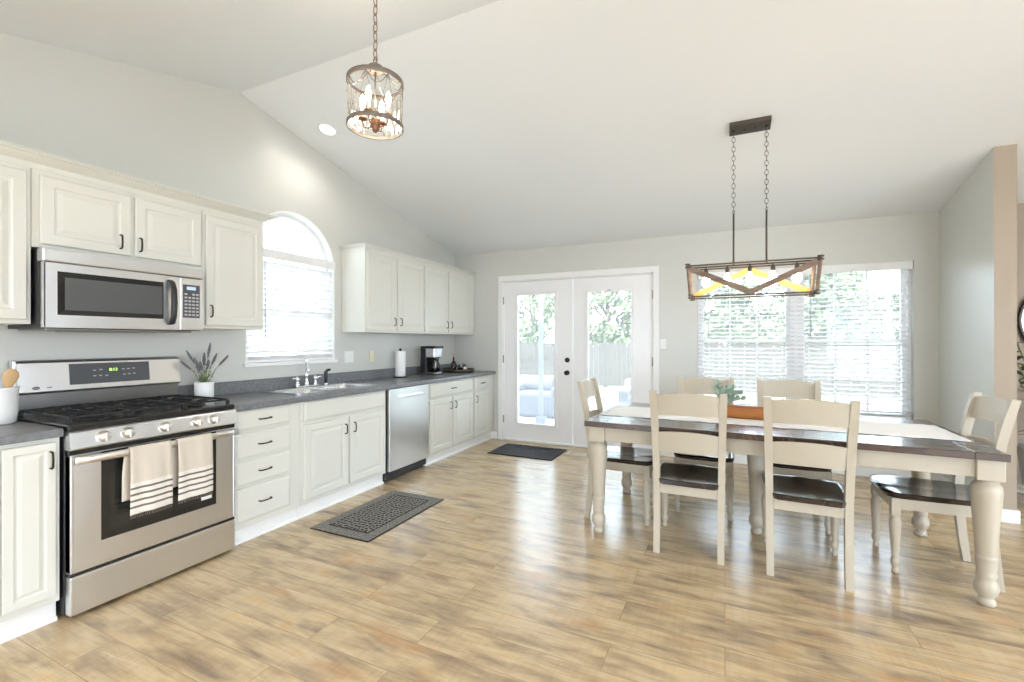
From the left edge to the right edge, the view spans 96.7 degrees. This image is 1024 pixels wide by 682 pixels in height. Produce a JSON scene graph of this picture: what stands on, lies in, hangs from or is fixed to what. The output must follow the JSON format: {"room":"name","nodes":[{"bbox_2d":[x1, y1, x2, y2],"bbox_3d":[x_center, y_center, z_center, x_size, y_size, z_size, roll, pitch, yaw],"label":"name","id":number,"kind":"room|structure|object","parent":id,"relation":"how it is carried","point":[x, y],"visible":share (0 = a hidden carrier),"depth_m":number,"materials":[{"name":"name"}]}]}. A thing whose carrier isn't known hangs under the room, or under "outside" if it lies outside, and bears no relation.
{"room":"eat-in kitchen","nodes":[
{"label":"eat-in kitchen","id":0,"kind":"room"},
{"bbox_2d":[194,381,213,399],"bbox_3d":[-2.147,0.346,3.174,0.118,0.123,0.118,0,0,25],"label":"pot","id":1,"kind":"object","parent":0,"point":[201,388],"depth_m":3.13,"materials":[{"name":"white ceramic"}]},
{"bbox_2d":[0,33,454,385],"bbox_3d":[-2.667,-0.335,2.617,0.150,3.310,8.780,0,0,25],"label":"wall","id":2,"kind":"structure","parent":0,"point":[213,142],"depth_m":3.23,"materials":[{"name":"grey paint"}]},
{"bbox_2d":[0,160,30,324],"bbox_3d":[-2.690,-0.475,1.999,0.326,0.780,0.740,0,0,25],"label":"upper cabinet","id":3,"kind":"object","parent":2,"relation":"attached to","point":[15,180],"visible":1,"depth_m":2.21,"materials":[{"name":"beige paint"}]},
{"bbox_2d":[31,168,201,268],"bbox_3d":[-2.345,-0.668,2.700,0.358,0.393,0.818,0,0,25],"label":"upper cabinet","id":4,"kind":"object","parent":2,"relation":"attached to","point":[69,214],"visible":0.88,"depth_m":2.56,"materials":[{"name":"beige paint"}]},
{"bbox_2d":[8,247,202,332],"bbox_3d":[-2.306,-0.257,2.660,0.461,0.415,0.764,0,0,25],"label":"microwave","id":5,"kind":"object","parent":4,"relation":"attached to","point":[72,291],"visible":0.98,"depth_m":2.49,"materials":[{"name":"silver metal"}]},
{"bbox_2d":[0,140,278,225],"bbox_3d":[-2.381,-0.903,2.594,0.382,0.075,2.080,0,0,25],"label":"crown molding","id":6,"kind":"structure","parent":4,"relation":"on","point":[10,152],"depth_m":2.58,"materials":[{"name":"beige paint"}]},
{"bbox_2d":[201,211,262,329],"bbox_3d":[-2.077,-0.475,3.272,0.358,0.780,0.443,0,0,25],"label":"upper cabinet","id":7,"kind":"object","parent":2,"relation":"attached to","point":[232,249],"visible":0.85,"depth_m":3.18,"materials":[{"name":"beige paint"}]},
{"bbox_2d":[245,211,334,363],"bbox_3d":[-1.955,-0.477,4.040,0.073,1.315,0.910,0,0,25],"label":"trim","id":8,"kind":"structure","parent":2,"relation":"attached to","point":[318,233],"depth_m":4.40,"materials":[{"name":"white paint"}]},
{"bbox_2d":[243,214,337,366],"bbox_3d":[-1.980,-0.464,4.051,0.178,1.343,0.950,0,0,25],"label":"window","id":9,"kind":"structure","parent":2,"relation":"in","point":[307,231],"depth_m":4.19,"materials":[{"name":"white plastic"}]},
{"bbox_2d":[247,247,334,362],"bbox_3d":[-1.938,-0.296,4.032,0.087,0.945,0.898,0,0,25],"label":"window blind","id":10,"kind":"object","parent":9,"relation":"attached to","point":[267,253],"visible":0.73,"depth_m":4.04,"materials":[{"name":"white plastic"}]},
{"bbox_2d":[178,363,450,397],"bbox_3d":[-1.557,0.359,4.780,0.021,0.098,3.614,0,0,25],"label":"backsplash","id":11,"kind":"structure","parent":2,"relation":"attached to","point":[243,386],"depth_m":3.94,"materials":[{"name":"grey laminate"}]},
{"bbox_2d":[345,351,353,362],"bbox_3d":[-1.644,0.160,4.606,0.016,0.115,0.118,0,0,25],"label":"switch plate","id":12,"kind":"object","parent":2,"relation":"attached to","point":[349,355],"visible":1,"depth_m":4.61,"materials":[{"name":"white plastic"}]},
{"bbox_2d":[369,351,373,361],"bbox_3d":[-1.510,0.165,4.902,0.008,0.115,0.072,0,0,25],"label":"outlet plate","id":13,"kind":"object","parent":2,"relation":"attached to","point":[371,353],"visible":1,"depth_m":4.90,"materials":[{"name":"beige plastic"}]},
{"bbox_2d":[341,248,422,333],"bbox_3d":[-1.334,-0.490,4.859,0.358,0.810,0.930,0,0,25],"label":"upper cabinet","id":14,"kind":"object","parent":2,"relation":"attached to","point":[381,292],"visible":1,"depth_m":4.55,"materials":[{"name":"beige paint"}]},
{"bbox_2d":[339,243,475,275],"bbox_3d":[-1.100,-0.916,5.379,0.342,0.042,2.141,0,0,25],"label":"crown molding","id":15,"kind":"structure","parent":14,"relation":"on","point":[359,245],"depth_m":4.86,"materials":[{"name":"beige paint"}]},
{"bbox_2d":[423,263,473,334],"bbox_3d":[-0.888,-0.490,5.813,0.358,0.810,1.174,0,0,25],"label":"upper cabinet","id":16,"kind":"object","parent":2,"relation":"attached to","point":[448,295],"visible":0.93,"depth_m":5.65,"materials":[{"name":"beige paint"}]},
{"bbox_2d":[0,0,1023,255],"bbox_3d":[1.409,-1.722,0.710,9.150,1.116,8.780,0,0,25],"label":"ceiling","id":17,"kind":"structure","parent":0,"point":[528,124],"depth_m":3.17,"materials":[{"name":"white paint"}]},
{"bbox_2d":[318,123,336,135],"bbox_3d":[-1.589,-1.819,3.918,0.156,0.041,0.156,0,0,25],"label":"recessed light","id":18,"kind":"object","parent":17,"relation":"in","point":[327,129],"visible":1,"depth_m":3.91,"materials":[{"name":"white paint"}]},
{"bbox_2d":[346,0,403,139],"bbox_3d":[-0.690,-1.439,2.300,0.278,0.774,0.278,0,0,25],"label":"drum pendant","id":19,"kind":"object","parent":17,"relation":"hanging from","point":[375,69],"visible":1,"depth_m":2.30,"materials":[{"name":"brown metal"}]},
{"bbox_2d":[685,115,823,300],"bbox_3d":[1.757,-0.967,3.362,0.880,1.296,0.272,0,0,25],"label":"linear chandelier","id":20,"kind":"object","parent":17,"relation":"hanging from","point":[758,124],"visible":1,"depth_m":3.33,"materials":[{"name":"brown wood"}]},
{"bbox_2d":[702,268,709,287],"bbox_3d":[1.487,-0.487,3.489,0.060,0.155,0.059,0,0,25],"label":"bulb","id":21,"kind":"object","parent":20,"relation":"attached to","point":[705,282],"depth_m":3.47,"materials":[{"name":"glass"}]},
{"bbox_2d":[724,267,731,286],"bbox_3d":[1.622,-0.487,3.425,0.060,0.155,0.059,0,0,25],"label":"bulb","id":22,"kind":"object","parent":20,"relation":"attached to","point":[727,270],"depth_m":3.41,"materials":[{"name":"glass"}]},
{"bbox_2d":[745,265,753,285],"bbox_3d":[1.757,-0.487,3.362,0.060,0.155,0.059,0,0,25],"label":"bulb","id":23,"kind":"object","parent":20,"relation":"attached to","point":[749,280],"depth_m":3.35,"materials":[{"name":"glass"}]},
{"bbox_2d":[768,264,776,279],"bbox_3d":[1.892,-0.487,3.299,0.060,0.155,0.059,0,0,25],"label":"bulb","id":24,"kind":"object","parent":20,"relation":"attached to","point":[772,275],"depth_m":3.29,"materials":[{"name":"glass"}]},
{"bbox_2d":[792,262,801,282],"bbox_3d":[2.027,-0.487,3.236,0.060,0.155,0.059,0,0,25],"label":"bulb","id":25,"kind":"object","parent":20,"relation":"attached to","point":[796,278],"depth_m":3.22,"materials":[{"name":"glass"}]},
{"bbox_2d":[0,438,1023,681],"bbox_3d":[1.409,1.395,0.710,9.150,0.150,8.780,0,0,25],"label":"floor","id":26,"kind":"structure","parent":0,"point":[506,577],"depth_m":2.32,"materials":[{"name":"brown wood"}]},
{"bbox_2d":[0,437,58,643],"bbox_3d":[-2.541,0.886,1.928,0.658,0.868,0.738,0,0,25],"label":"base cabinet","id":27,"kind":"object","parent":26,"relation":"on","point":[29,471],"visible":0.98,"depth_m":2.04,"materials":[{"name":"beige paint"}]},
{"bbox_2d":[0,420,62,445],"bbox_3d":[-2.548,0.379,1.932,0.641,0.138,0.740,0,0,25],"label":"countertop","id":28,"kind":"structure","parent":27,"relation":"on","point":[19,431],"depth_m":2.07,"materials":[{"name":"grey stone"}]},
{"bbox_2d":[0,386,19,424],"bbox_3d":[-2.525,0.318,2.236,0.148,0.180,0.148,0,0,25],"label":"utensil crock","id":29,"kind":"object","parent":28,"relation":"on","point":[9,397],"visible":0.95,"depth_m":2.23,"materials":[{"name":"white ceramic"}]},
{"bbox_2d":[2,369,18,387],"bbox_3d":[-2.483,0.264,2.245,0.065,0.256,0.034,0,0,-33],"label":"wooden spoon","id":30,"kind":"object","parent":29,"relation":"in","point":[10,377],"visible":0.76,"depth_m":2.24,"materials":[{"name":"brown wood"}]},
{"bbox_2d":[9,356,238,616],"bbox_3d":[-2.170,0.713,2.618,0.710,1.215,0.804,0,0,25],"label":"stove","id":31,"kind":"object","parent":26,"relation":"on","point":[103,407],"visible":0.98,"depth_m":2.44,"materials":[{"name":"silver metal"}]},
{"bbox_2d":[17,400,234,431],"bbox_3d":[-2.174,0.411,2.619,0.582,0.032,0.804,0,0,25],"label":"cooktop","id":32,"kind":"object","parent":31,"relation":"in","point":[109,422],"depth_m":2.41,"materials":[{"name":"black metal"}]},
{"bbox_2d":[122,440,172,518],"bbox_3d":[-1.899,0.718,2.378,0.055,0.361,0.213,0,0,25],"label":"dish towel","id":33,"kind":"object","parent":31,"relation":"hanging from","point":[147,473],"visible":1,"depth_m":2.36,"materials":[{"name":"beige fabric"}]},
{"bbox_2d":[172,433,212,503],"bbox_3d":[-1.807,0.715,2.575,0.055,0.356,0.208,0,0,25],"label":"dish towel","id":34,"kind":"object","parent":31,"relation":"hanging from","point":[192,458],"visible":0.98,"depth_m":2.56,"materials":[{"name":"beige fabric"}]},
{"bbox_2d":[234,402,299,545],"bbox_3d":[-1.926,0.886,3.243,0.657,0.868,0.509,0,0,25],"label":"base cabinet","id":35,"kind":"object","parent":26,"relation":"on","point":[267,443],"visible":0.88,"depth_m":3.09,"materials":[{"name":"beige paint"}]},
{"bbox_2d":[178,363,495,411],"bbox_3d":[-1.276,0.379,4.648,0.641,0.138,3.614,0,0,25],"label":"countertop","id":36,"kind":"structure","parent":35,"relation":"on","point":[243,394],"depth_m":3.87,"materials":[{"name":"grey stone"}]},
{"bbox_2d":[180,343,227,399],"bbox_3d":[-2.144,0.210,3.180,0.118,0.394,0.303,0,0,25],"label":"lavender","id":37,"kind":"object","parent":36,"relation":"on","point":[205,388],"visible":0.98,"depth_m":3.15,"materials":[{"name":"green plant"}]},
{"bbox_2d":[292,355,321,387],"bbox_3d":[-1.763,0.261,3.983,0.150,0.281,0.304,0,0,25],"label":"faucet","id":38,"kind":"object","parent":36,"relation":"on","point":[306,383],"visible":1,"depth_m":3.99,"materials":[{"name":"silver metal"}]},
{"bbox_2d":[257,382,375,394],"bbox_3d":[-1.645,0.486,3.917,0.490,0.171,0.860,0,0,25],"label":"sink","id":39,"kind":"object","parent":36,"relation":"in","point":[331,386],"visible":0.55,"depth_m":3.90,"materials":[{"name":"silver metal"}]},
{"bbox_2d":[324,369,330,384],"bbox_3d":[-1.705,0.327,4.199,0.064,0.148,0.039,0,0,-1],"label":"sprayer","id":40,"kind":"object","parent":39,"relation":"on","point":[326,370],"visible":1,"depth_m":4.19,"materials":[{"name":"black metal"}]},
{"bbox_2d":[393,348,406,377],"bbox_3d":[-1.246,0.245,5.077,0.156,0.325,0.156,0,0,25],"label":"paper towel holder","id":41,"kind":"object","parent":36,"relation":"on","point":[400,356],"visible":0.99,"depth_m":5.03,"materials":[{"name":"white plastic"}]},
{"bbox_2d":[420,346,442,374],"bbox_3d":[-0.972,0.235,5.534,0.228,0.345,0.190,0,0,25],"label":"coffee maker","id":42,"kind":"object","parent":36,"relation":"on","point":[429,355],"visible":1,"depth_m":5.48,"materials":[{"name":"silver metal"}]},
{"bbox_2d":[443,368,473,372],"bbox_3d":[-0.707,0.387,6.039,0.416,0.042,0.416,0,0,25],"label":"round tray","id":43,"kind":"object","parent":36,"relation":"on","point":[449,370],"visible":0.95,"depth_m":5.87,"materials":[{"name":"brown wood"}]},
{"bbox_2d":[451,354,455,368],"bbox_3d":[-0.774,0.281,6.037,0.068,0.230,0.067,0,0,25],"label":"glass bottle","id":44,"kind":"object","parent":43,"relation":"on","point":[453,362],"visible":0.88,"depth_m":6.02,"materials":[{"name":"brown glass"}]},
{"bbox_2d":[296,390,385,518],"bbox_3d":[-1.618,0.886,3.898,0.658,0.868,0.935,0,0,25],"label":"base cabinet","id":45,"kind":"object","parent":26,"relation":"on","point":[343,438],"visible":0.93,"depth_m":3.69,"materials":[{"name":"beige paint"}]},
{"bbox_2d":[310,490,443,542],"bbox_3d":[-0.994,1.314,3.492,0.530,0.011,0.893,0,0,25],"label":"kitchen rug","id":46,"kind":"object","parent":26,"relation":"on","point":[368,521],"visible":1,"depth_m":3.40,"materials":[{"name":"grey fabric"}]},
{"bbox_2d":[383,384,428,481],"bbox_3d":[-1.268,0.884,4.607,0.658,0.864,0.626,0,0,25],"label":"dishwasher","id":47,"kind":"object","parent":26,"relation":"on","point":[407,408],"visible":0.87,"depth_m":4.42,"materials":[{"name":"silver metal"}]},
{"bbox_2d":[422,377,472,465],"bbox_3d":[-0.944,0.886,5.340,0.658,0.868,0.957,0,0,25],"label":"base cabinet","id":48,"kind":"object","parent":26,"relation":"on","point":[450,402],"visible":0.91,"depth_m":5.16,"materials":[{"name":"beige paint"}]},
{"bbox_2d":[470,375,492,446],"bbox_3d":[-0.621,0.886,6.028,0.658,0.868,0.559,0,0,25],"label":"base cabinet","id":49,"kind":"object","parent":26,"relation":"on","point":[482,385],"visible":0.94,"depth_m":5.86,"materials":[{"name":"beige paint"}]},
{"bbox_2d":[488,443,566,460],"bbox_3d":[0.185,1.313,5.421,0.810,0.014,0.547,0,0,25],"label":"doormat","id":50,"kind":"object","parent":26,"relation":"on","point":[516,450],"visible":1,"depth_m":5.38,"materials":[{"name":"grey fabric"}]},
{"bbox_2d":[566,451,587,456],"bbox_3d":[0.798,1.317,5.291,0.320,0.006,0.140,0,0,25],"label":"floor vent","id":51,"kind":"object","parent":26,"relation":"in","point":[569,452],"visible":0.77,"depth_m":5.29,"materials":[{"name":"beige metal"}]},
{"bbox_2d":[577,378,653,525],"bbox_3d":[0.834,0.814,3.524,0.576,1.012,0.435,0,0,25],"label":"dining chair","id":52,"kind":"object","parent":26,"relation":"on","point":[619,458],"visible":0.67,"depth_m":3.42,"materials":[{"name":"beige paint"}]},
{"bbox_2d":[649,390,726,564],"bbox_3d":[1.160,0.814,2.962,0.435,1.012,0.576,0,0,25],"label":"dining chair","id":53,"kind":"object","parent":26,"relation":"on","point":[686,479],"visible":1,"depth_m":2.77,"materials":[{"name":"beige paint"}]},
{"bbox_2d":[674,376,734,520],"bbox_3d":[1.539,0.814,3.642,0.435,1.012,0.576,0,0,25],"label":"dining chair","id":54,"kind":"object","parent":26,"relation":"on","point":[699,385],"visible":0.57,"depth_m":3.49,"materials":[{"name":"beige paint"}]},
{"bbox_2d":[757,378,831,534],"bbox_3d":[2.095,0.814,3.404,0.435,1.012,0.576,0,0,25],"label":"dining chair","id":55,"kind":"object","parent":26,"relation":"on","point":[773,388],"visible":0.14,"depth_m":3.57,"materials":[{"name":"beige paint"}]},
{"bbox_2d":[584,402,1010,607],"bbox_3d":[1.682,0.932,3.127,2.116,0.775,1.090,0,0,26],"label":"dining table","id":56,"kind":"object","parent":26,"relation":"on","point":[982,462],"visible":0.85,"depth_m":2.49,"materials":[{"name":"brown wood"}]},
{"bbox_2d":[601,406,650,418],"bbox_3d":[0.921,0.542,3.486,0.358,0.006,0.551,0,0,26],"label":"table runner","id":57,"kind":"object","parent":56,"relation":"on","point":[623,411],"depth_m":3.45,"materials":[{"name":"white fabric"}]},
{"bbox_2d":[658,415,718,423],"bbox_3d":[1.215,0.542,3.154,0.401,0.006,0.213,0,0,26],"label":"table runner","id":58,"kind":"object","parent":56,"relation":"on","point":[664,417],"depth_m":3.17,"materials":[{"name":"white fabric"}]},
{"bbox_2d":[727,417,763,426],"bbox_3d":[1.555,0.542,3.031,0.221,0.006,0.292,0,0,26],"label":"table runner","id":59,"kind":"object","parent":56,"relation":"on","point":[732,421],"depth_m":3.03,"materials":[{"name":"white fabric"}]},
{"bbox_2d":[727,404,763,419],"bbox_3d":[1.675,0.497,3.191,0.479,0.085,0.173,0,0,26],"label":"dough bowl","id":60,"kind":"object","parent":59,"relation":"on","point":[733,411],"visible":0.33,"depth_m":3.15,"materials":[{"name":"orange wood"}]},
{"bbox_2d":[711,379,745,404],"bbox_3d":[1.601,0.413,3.369,0.235,0.252,0.073,0,0,25],"label":"eucalyptus sprig","id":61,"kind":"object","parent":60,"relation":"in","point":[728,388],"visible":0.57,"depth_m":3.36,"materials":[{"name":"green plant"}]},
{"bbox_2d":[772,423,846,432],"bbox_3d":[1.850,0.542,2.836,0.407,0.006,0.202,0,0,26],"label":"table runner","id":62,"kind":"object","parent":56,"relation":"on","point":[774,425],"depth_m":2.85,"materials":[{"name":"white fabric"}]},
{"bbox_2d":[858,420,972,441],"bbox_3d":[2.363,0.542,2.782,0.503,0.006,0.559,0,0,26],"label":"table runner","id":63,"kind":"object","parent":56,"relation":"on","point":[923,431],"depth_m":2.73,"materials":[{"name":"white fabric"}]},
{"bbox_2d":[761,396,860,592],"bbox_3d":[1.717,0.814,2.676,0.435,1.012,0.576,0,0,27],"label":"dining chair","id":64,"kind":"object","parent":26,"relation":"on","point":[834,500],"visible":1,"depth_m":2.48,"materials":[{"name":"beige paint"}]},
{"bbox_2d":[869,392,1020,591],"bbox_3d":[2.473,0.814,2.665,0.576,1.012,0.435,0,0,25],"label":"dining chair","id":65,"kind":"object","parent":26,"relation":"on","point":[899,492],"visible":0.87,"depth_m":2.60,"materials":[{"name":"beige paint"}]},
{"bbox_2d":[1017,480,1023,491],"bbox_3d":[4.246,1.240,3.599,0.380,0.160,0.340,0,0,25],"label":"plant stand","id":66,"kind":"object","parent":26,"relation":"on","point":[1020,486],"visible":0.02,"depth_m":3.65,"materials":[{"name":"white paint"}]},
{"bbox_2d":[1017,342,1023,482],"bbox_3d":[4.258,0.582,3.565,0.486,1.152,0.616,0,0,0],"label":"potted houseplant","id":67,"kind":"object","parent":66,"relation":"on","point":[1020,447],"visible":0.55,"depth_m":3.69,"materials":[{"name":"grey"}]},
{"bbox_2d":[455,203,1023,479],"bbox_3d":[3.238,0.050,4.618,9.150,2.580,0.150,0,0,25],"label":"wall","id":68,"kind":"structure","parent":0,"point":[914,237],"depth_m":4.98,"materials":[{"name":"grey paint"}]},
{"bbox_2d":[503,279,572,443],"bbox_3d":[0.317,0.255,5.903,0.966,2.074,0.109,0,0,25],"label":"door","id":69,"kind":"structure","parent":68,"relation":"in","point":[561,431],"depth_m":5.84,"materials":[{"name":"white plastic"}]},
{"bbox_2d":[498,266,658,447],"bbox_3d":[0.789,0.226,5.754,2.078,2.188,0.168,0,0,25],"label":"trim","id":70,"kind":"structure","parent":68,"relation":"attached to","point":[654,270],"depth_m":5.76,"materials":[{"name":"white paint"}]},
{"bbox_2d":[573,274,652,448],"bbox_3d":[1.211,0.255,5.508,0.972,2.074,0.067,0,0,25],"label":"door","id":71,"kind":"structure","parent":68,"relation":"in","point":[640,286],"depth_m":5.42,"materials":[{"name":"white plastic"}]},
{"bbox_2d":[660,339,665,348],"bbox_3d":[1.735,0.035,5.229,0.070,0.116,0.016,0,0,25],"label":"switch plate","id":72,"kind":"object","parent":68,"relation":"attached to","point":[662,341],"visible":1,"depth_m":5.23,"materials":[{"name":"white plastic"}]},
{"bbox_2d":[491,431,937,479],"bbox_3d":[1.817,1.272,5.192,4.690,0.095,0.014,0,0,25],"label":"baseboard","id":73,"kind":"structure","parent":68,"relation":"attached to","point":[739,459],"depth_m":4.43,"materials":[{"name":"white paint"}]},
{"bbox_2d":[698,269,910,416],"bbox_3d":[2.951,0.033,4.736,1.950,1.585,0.180,0,0,25],"label":"window","id":74,"kind":"structure","parent":68,"relation":"in","point":[795,308],"depth_m":4.73,"materials":[{"name":"white plastic"}]},
{"bbox_2d":[698,267,794,405],"bbox_3d":[2.510,-0.010,4.905,0.931,1.496,0.086,0,0,25],"label":"window blind","id":75,"kind":"object","parent":74,"relation":"attached to","point":[778,271],"visible":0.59,"depth_m":4.90,"materials":[{"name":"white plastic"}]},
{"bbox_2d":[797,261,912,418],"bbox_3d":[3.364,-0.010,4.506,0.931,1.496,0.086,0,0,25],"label":"window blind","id":76,"kind":"object","parent":74,"relation":"attached to","point":[897,265],"visible":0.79,"depth_m":4.46,"materials":[{"name":"white plastic"}]},
{"bbox_2d":[1017,301,1023,339],"bbox_3d":[4.742,-0.180,3.809,0.748,0.748,0.028,0,0,25],"label":"round mirror","id":77,"kind":"object","parent":68,"relation":"attached to","point":[1020,317],"visible":1,"depth_m":3.95,"materials":[{"name":"black metal"}]},
{"bbox_2d":[939,144,1016,509],"bbox_3d":[3.799,-0.068,3.748,0.123,2.776,0.950,0,0,25],"label":"wall","id":78,"kind":"structure","parent":0,"point":[978,223],"depth_m":3.51,"materials":[{"name":"grey paint"}]},
{"bbox_2d":[938,474,1019,523],"bbox_3d":[3.793,1.272,3.736,0.151,0.095,0.950,0,0,25],"label":"baseboard","id":79,"kind":"structure","parent":78,"relation":"attached to","point":[1008,516],"depth_m":3.30,"materials":[{"name":"white paint"}]},
{"label":"outside","id":80,"kind":"structure","parent":0,"visible":0},
{"bbox_2d":[589,351,900,411],"bbox_3d":[16.032,1.605,34.254,80.000,0.130,64.360,0,0,25],"label":"ground","id":81,"kind":"structure","parent":80,"point":[609,395],"depth_m":12.19,"materials":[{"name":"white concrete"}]},
{"bbox_2d":[519,294,553,342],"bbox_3d":[0.795,-1.758,21.535,3.489,6.611,3.572,0,0,-11],"label":"tree","id":82,"kind":"object","parent":81,"relation":"on","point":[531,333],"visible":0.34,"depth_m":20.95,"materials":[{"name":"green plant"}]},
{"bbox_2d":[519,408,605,424],"bbox_3d":[2.324,1.490,7.325,9.000,0.100,3.960,0,0,25],"label":"patio slab","id":83,"kind":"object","parent":81,"relation":"on","point":[522,419],"depth_m":8.24,"materials":[{"name":"concrete"}]},
{"bbox_2d":[519,375,553,418],"bbox_3d":[0.529,1.070,8.916,1.100,0.740,0.800,0,0,25],"label":"seat","id":84,"kind":"object","parent":83,"relation":"on","point":[528,384],"visible":0.36,"depth_m":8.62,"materials":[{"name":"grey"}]},
{"bbox_2d":[536,295,545,423],"bbox_3d":[0.506,-0.320,7.934,0.150,3.520,0.150,0,0,25],"label":"patio post","id":85,"kind":"object","parent":83,"relation":"on","point":[540,419],"visible":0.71,"depth_m":7.90,"materials":[{"name":"grey paint"}]},
{"bbox_2d":[618,378,630,402],"bbox_3d":[2.423,1.080,8.361,0.800,0.720,0.800,0,0,25],"label":"seat","id":86,"kind":"object","parent":83,"relation":"on","point":[624,394],"visible":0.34,"depth_m":8.16,"materials":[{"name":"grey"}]},
{"bbox_2d":[300,340,900,398],"bbox_3d":[3.098,0.755,15.112,28.920,1.570,0.140,0,0,25],"label":"fence","id":87,"kind":"object","parent":81,"relation":"on","point":[612,361],"visible":0.22,"depth_m":13.26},
{"bbox_2d":[589,291,630,345],"bbox_3d":[3.971,-1.185,18.679,3.747,5.469,2.853,0,0,41],"label":"tree","id":88,"kind":"object","parent":81,"relation":"on","point":[606,330],"visible":0.4,"depth_m":18.19,"materials":[{"name":"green plant"}]},
{"bbox_2d":[704,280,748,338],"bbox_3d":[7.029,-0.993,16.771,2.869,5.085,2.915,0,0,16],"label":"tree","id":89,"kind":"object","parent":81,"relation":"on","point":[720,290],"visible":0.15,"depth_m":15.90,"materials":[{"name":"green plant"}]},
{"bbox_2d":[706,278,784,360],"bbox_3d":[10.335,-0.640,19.999,3.659,4.383,3.566,0,0,25],"label":"tree","id":90,"kind":"object","parent":81,"relation":"on","point":[750,301],"visible":0.33,"depth_m":19.55,"materials":[{"name":"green plant"}]},
{"bbox_2d":[773,272,881,378],"bbox_3d":[9.855,-0.695,14.478,2.880,4.492,3.103,0,0,25],"label":"tree","id":91,"kind":"object","parent":81,"relation":"on","point":[839,276],"visible":0.32,"depth_m":13.93,"materials":[{"name":"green plant"}]},
{"bbox_2d":[807,272,891,348],"bbox_3d":[13.150,-0.768,18.216,3.403,4.638,2.843,0,0,25],"label":"tree","id":92,"kind":"object","parent":81,"relation":"on","point":[860,275],"visible":0.1,"depth_m":17.55,"materials":[{"name":"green plant"}]},
{"bbox_2d":[884,282,900,343],"bbox_3d":[13.107,-1.027,13.862,3.173,5.154,2.581,0,0,-12],"label":"tree","id":93,"kind":"object","parent":81,"relation":"on","point":[897,296],"visible":0.02,"depth_m":14.29,"materials":[{"name":"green plant"}]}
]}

